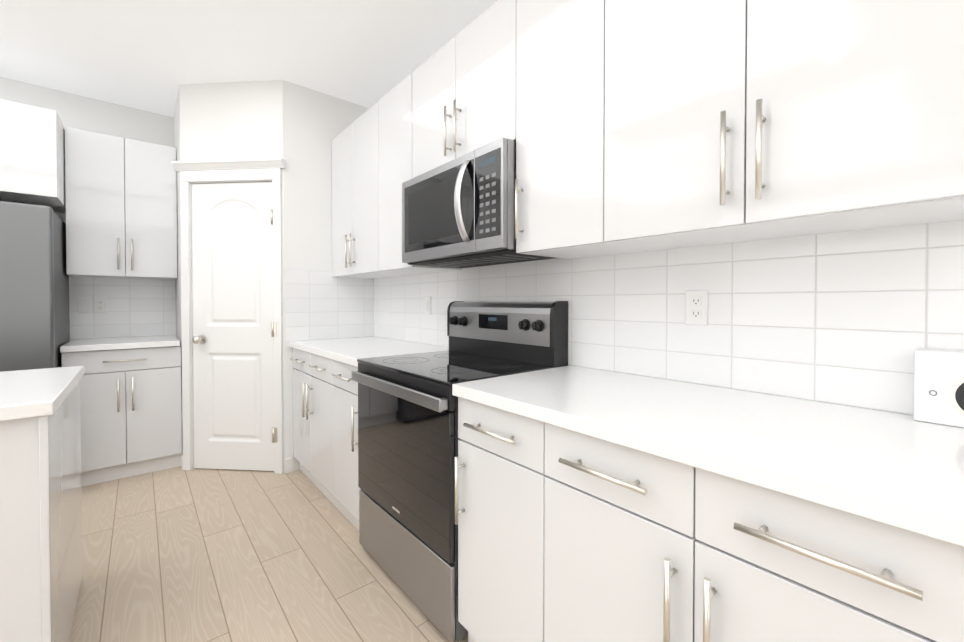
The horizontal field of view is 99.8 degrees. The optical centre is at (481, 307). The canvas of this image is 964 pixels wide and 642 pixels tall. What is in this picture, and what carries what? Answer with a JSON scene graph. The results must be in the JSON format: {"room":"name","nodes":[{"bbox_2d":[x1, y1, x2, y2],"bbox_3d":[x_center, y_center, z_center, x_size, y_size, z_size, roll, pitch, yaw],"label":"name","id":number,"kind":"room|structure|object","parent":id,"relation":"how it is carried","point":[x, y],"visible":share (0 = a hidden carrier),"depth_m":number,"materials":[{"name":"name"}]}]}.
{"room":"kitchen","nodes":[
{"label":"kitchen","id":0,"kind":"room"},
{"bbox_2d":[0,77,175,302],"bbox_3d":[-3.999,-0.197,2.210,6.110,2.710,0.120,-1,1,-40],"label":"wall","id":1,"kind":"structure","parent":0,"point":[89,114],"depth_m":3.04,"materials":[{"name":"white paint"}]},
{"bbox_2d":[0,99,65,212],"bbox_3d":[-3.091,-0.940,2.462,0.775,0.530,0.648,-1,1,-40],"label":"upper cabinet","id":2,"kind":"object","parent":1,"relation":"attached to","point":[32,154],"visible":0.94,"depth_m":2.43,"materials":[{"name":"white wood"}]},
{"bbox_2d":[65,126,177,279],"bbox_3d":[-2.650,-0.718,3.016,0.599,0.988,0.373,-1,1,-40],"label":"upper cabinet","id":3,"kind":"object","parent":1,"relation":"attached to","point":[121,205],"visible":1,"depth_m":2.88,"materials":[{"name":"white wood"}]},
{"bbox_2d":[69,276,175,340],"bbox_3d":[-2.777,0.012,3.161,0.622,0.560,0.008,-1,1,-40],"label":"wall tile","id":4,"kind":"structure","parent":1,"relation":"attached to","point":[140,307],"depth_m":3.15,"materials":[{"name":"white tile"}]},
{"bbox_2d":[78,297,90,312],"bbox_3d":[-2.946,-0.017,3.006,0.070,0.115,0.010,-1,1,-40],"label":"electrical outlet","id":5,"kind":"object","parent":4,"relation":"attached to","point":[84,304],"visible":1,"depth_m":3.01,"materials":[{"name":"white plastic"}]},
{"bbox_2d":[94,297,106,312],"bbox_3d":[-2.881,-0.018,3.062,0.070,0.115,0.007,-1,1,-40],"label":"electrical outlet","id":6,"kind":"object","parent":4,"relation":"attached to","point":[100,304],"visible":1,"depth_m":3.06,"materials":[{"name":"white plastic"}]},
{"bbox_2d":[174,86,182,455],"bbox_3d":[-2.291,-0.209,3.144,0.100,2.710,0.657,-1,1,-40],"label":"wall","id":7,"kind":"structure","parent":0,"point":[178,279],"depth_m":3.04,"materials":[{"name":"white paint"}]},
{"bbox_2d":[180,80,284,472],"bbox_3d":[-1.738,-0.206,2.879,0.754,2.710,0.100,0,1,5],"label":"wall","id":8,"kind":"structure","parent":0,"point":[232,120],"depth_m":2.81,"materials":[{"name":"white paint"}]},
{"bbox_2d":[171,158,285,473],"bbox_3d":[-1.740,0.071,2.854,0.794,2.158,0.156,0,1,5],"label":"door frame","id":9,"kind":"structure","parent":8,"relation":"attached to","point":[236,170],"depth_m":2.80,"materials":[{"name":"white paint"}]},
{"bbox_2d":[191,182,276,470],"bbox_3d":[-1.728,0.137,2.823,0.640,2.010,0.107,0,1,5],"label":"pantry door","id":10,"kind":"structure","parent":8,"relation":"in","point":[234,329],"depth_m":2.85,"materials":[{"name":"white paint"}]},
{"bbox_2d":[0,0,497,116],"bbox_3d":[-1.226,-1.562,-0.937,6.310,0.100,8.640,-1,1,-40],"label":"ceiling","id":11,"kind":"structure","parent":0,"point":[150,55],"depth_m":2.39,"materials":[{"name":"white paint"}]},
{"bbox_2d":[69,466,467,641],"bbox_3d":[-1.226,1.248,-0.901,6.310,0.100,8.640,-1,1,-40],"label":"floor","id":12,"kind":"structure","parent":0,"point":[175,554],"depth_m":1.81,"materials":[{"name":"brown wood"}]},
{"bbox_2d":[0,201,69,371],"bbox_3d":[-3.015,0.283,2.393,0.755,1.745,0.821,-1,1,-40],"label":"fridge","id":13,"kind":"object","parent":12,"relation":"on","point":[34,310],"visible":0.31,"depth_m":2.31,"materials":[{"name":"grey metal"}]},
{"bbox_2d":[0,380,82,641],"bbox_3d":[-2.175,0.738,0.843,1.858,0.874,0.835,-1,1,-40],"label":"kitchen island","id":14,"kind":"object","parent":12,"relation":"on","point":[41,571],"visible":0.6,"depth_m":1.12,"materials":[{"name":"white wood"}]},
{"bbox_2d":[0,366,83,420],"bbox_3d":[-2.169,0.281,0.817,1.900,0.038,0.820,-1,1,-40],"label":"island countertop","id":15,"kind":"structure","parent":14,"relation":"on","point":[34,393],"depth_m":1.26,"materials":[{"name":"stone"}]},
{"bbox_2d":[61,345,181,486],"bbox_3d":[-2.562,0.713,2.929,0.599,0.872,0.648,-1,1,-40],"label":"base cabinet","id":16,"kind":"object","parent":12,"relation":"on","point":[131,410],"visible":0.9,"depth_m":2.72,"materials":[{"name":"white wood"}]},
{"bbox_2d":[60,335,179,352],"bbox_3d":[-2.568,0.254,2.922,0.592,0.038,0.629,-1,1,-40],"label":"countertop","id":17,"kind":"structure","parent":16,"relation":"on","point":[79,345],"depth_m":2.75,"materials":[{"name":"stone"}]},
{"bbox_2d":[290,348,340,511],"bbox_3d":[-0.857,0.715,2.730,0.647,0.872,0.771,-1,1,-40],"label":"base cabinet","id":18,"kind":"object","parent":12,"relation":"on","point":[313,385],"visible":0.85,"depth_m":2.49,"materials":[{"name":"white wood"}]},
{"bbox_2d":[289,337,448,366],"bbox_3d":[-0.728,0.258,2.578,0.626,0.038,1.151,-1,1,-40],"label":"countertop","id":19,"kind":"structure","parent":18,"relation":"on","point":[350,351],"depth_m":2.44,"materials":[{"name":"stone"}]},
{"bbox_2d":[331,360,359,530],"bbox_3d":[-0.484,0.721,2.288,0.647,0.872,0.386,-1,1,-40],"label":"base cabinet","id":20,"kind":"object","parent":12,"relation":"on","point":[346,488],"visible":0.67,"depth_m":2.12,"materials":[{"name":"white wood"}]},
{"bbox_2d":[352,301,567,641],"bbox_3d":[-0.124,0.567,1.835,0.660,1.191,0.758,-1,1,-40],"label":"range","id":21,"kind":"object","parent":12,"relation":"on","point":[408,438],"visible":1,"depth_m":1.66,"materials":[{"name":"grey metal"}]},
{"bbox_2d":[455,397,545,641],"bbox_3d":[0.259,0.732,1.409,0.647,0.872,0.381,-1,1,-40],"label":"base cabinet","id":22,"kind":"object","parent":12,"relation":"on","point":[500,475],"visible":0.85,"depth_m":1.21,"materials":[{"name":"white wood"}]},
{"bbox_2d":[544,423,963,641],"bbox_3d":[0.627,0.738,0.972,0.647,0.872,0.762,-1,1,-40],"label":"base cabinet","id":23,"kind":"object","parent":12,"relation":"on","point":[640,546],"visible":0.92,"depth_m":0.75,"materials":[{"name":"white wood"}]},
{"bbox_2d":[452,365,963,546],"bbox_3d":[0.760,0.281,0.816,0.626,0.038,1.925,-1,1,-40],"label":"countertop","id":24,"kind":"structure","parent":23,"relation":"on","point":[904,471],"depth_m":0.83,"materials":[{"name":"stone"}]},
{"bbox_2d":[913,348,963,427],"bbox_3d":[1.065,0.179,0.888,0.064,0.162,0.162,-1,1,-40],"label":"thermostat box","id":25,"kind":"object","parent":24,"relation":"on","point":[938,386],"visible":1,"depth_m":0.90,"materials":[{"name":"white plastic"},{"name":"black plastic"},{"name":"brushed metal"}]},
{"bbox_2d":[283,80,368,470],"bbox_3d":[-1.145,-0.208,3.050,0.665,2.710,0.100,-1,1,-40],"label":"wall","id":26,"kind":"structure","parent":0,"point":[315,123],"depth_m":2.89,"materials":[{"name":"white paint"}]},
{"bbox_2d":[285,457,292,472],"bbox_3d":[-1.342,1.100,2.826,0.049,0.100,0.012,-1,1,-40],"label":"baseboard","id":27,"kind":"structure","parent":26,"relation":"attached to","point":[288,465],"depth_m":2.82,"materials":[{"name":"white paint"}]},
{"bbox_2d":[284,269,373,349],"bbox_3d":[-1.112,0.014,3.010,0.652,0.560,0.008,-1,1,-40],"label":"wall tile","id":28,"kind":"structure","parent":26,"relation":"attached to","point":[320,305],"depth_m":2.98,"materials":[{"name":"white tile"}]},
{"bbox_3d":[1.103,-0.182,0.996,0.120,2.710,8.560,-1,1,-40],"label":"wall","id":29,"kind":"structure","parent":0,"visible":0},
{"bbox_2d":[331,102,425,278],"bbox_3d":[-0.751,-0.726,2.801,0.370,1.008,0.771,-1,1,-40],"label":"upper cabinet","id":30,"kind":"object","parent":29,"relation":"attached to","point":[355,193],"visible":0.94,"depth_m":2.66,"materials":[{"name":"white wood"}]},
{"bbox_2d":[378,73,461,272],"bbox_3d":[-0.378,-0.720,2.359,0.370,1.008,0.386,-1,1,-40],"label":"upper cabinet","id":31,"kind":"object","parent":29,"relation":"attached to","point":[395,138],"visible":0.29,"depth_m":2.27,"materials":[{"name":"white wood"}]},
{"bbox_2d":[412,0,515,177],"bbox_3d":[-0.006,-0.930,1.916,0.370,0.577,0.762,-1,1,-40],"label":"upper cabinet","id":32,"kind":"object","parent":29,"relation":"attached to","point":[464,91],"visible":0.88,"depth_m":1.75,"materials":[{"name":"white wood"}]},
{"bbox_2d":[402,138,554,267],"bbox_3d":[-0.042,-0.425,1.892,0.445,0.420,0.754,-1,1,-40],"label":"over-the-range microwave","id":33,"kind":"object","parent":32,"relation":"attached to","point":[458,212],"visible":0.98,"depth_m":1.68,"materials":[{"name":"silver metal"}]},
{"bbox_2d":[515,0,654,258],"bbox_3d":[0.363,-0.709,1.482,0.370,1.008,0.381,-1,1,-40],"label":"upper cabinet","id":34,"kind":"object","parent":29,"relation":"attached to","point":[560,118],"visible":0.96,"depth_m":1.38,"materials":[{"name":"white wood"}]},
{"bbox_2d":[373,220,963,415],"bbox_3d":[0.623,0.033,1.469,0.008,0.560,4.599,-1,1,-40],"label":"wall tile","id":35,"kind":"structure","parent":29,"relation":"attached to","point":[856,318],"depth_m":1.22,"materials":[{"name":"white tile"}]},
{"bbox_2d":[425,296,430,314],"bbox_3d":[-0.349,-0.012,2.605,0.010,0.115,0.070,-1,1,-40],"label":"electrical outlet","id":36,"kind":"object","parent":35,"relation":"attached to","point":[428,305],"visible":1,"depth_m":2.60,"materials":[{"name":"white plastic"}]},
{"bbox_2d":[685,290,707,324],"bbox_3d":[0.713,0.001,1.349,0.007,0.115,0.070,-1,1,-40],"label":"electrical outlet","id":37,"kind":"object","parent":35,"relation":"attached to","point":[696,307],"visible":1,"depth_m":1.34,"materials":[{"name":"white plastic"}]},
{"bbox_2d":[604,0,963,249],"bbox_3d":[0.731,-0.703,1.045,0.370,1.008,0.762,-1,1,-40],"label":"upper cabinet","id":38,"kind":"object","parent":29,"relation":"attached to","point":[730,121],"visible":1,"depth_m":0.91,"materials":[{"name":"white wood"}]}
]}

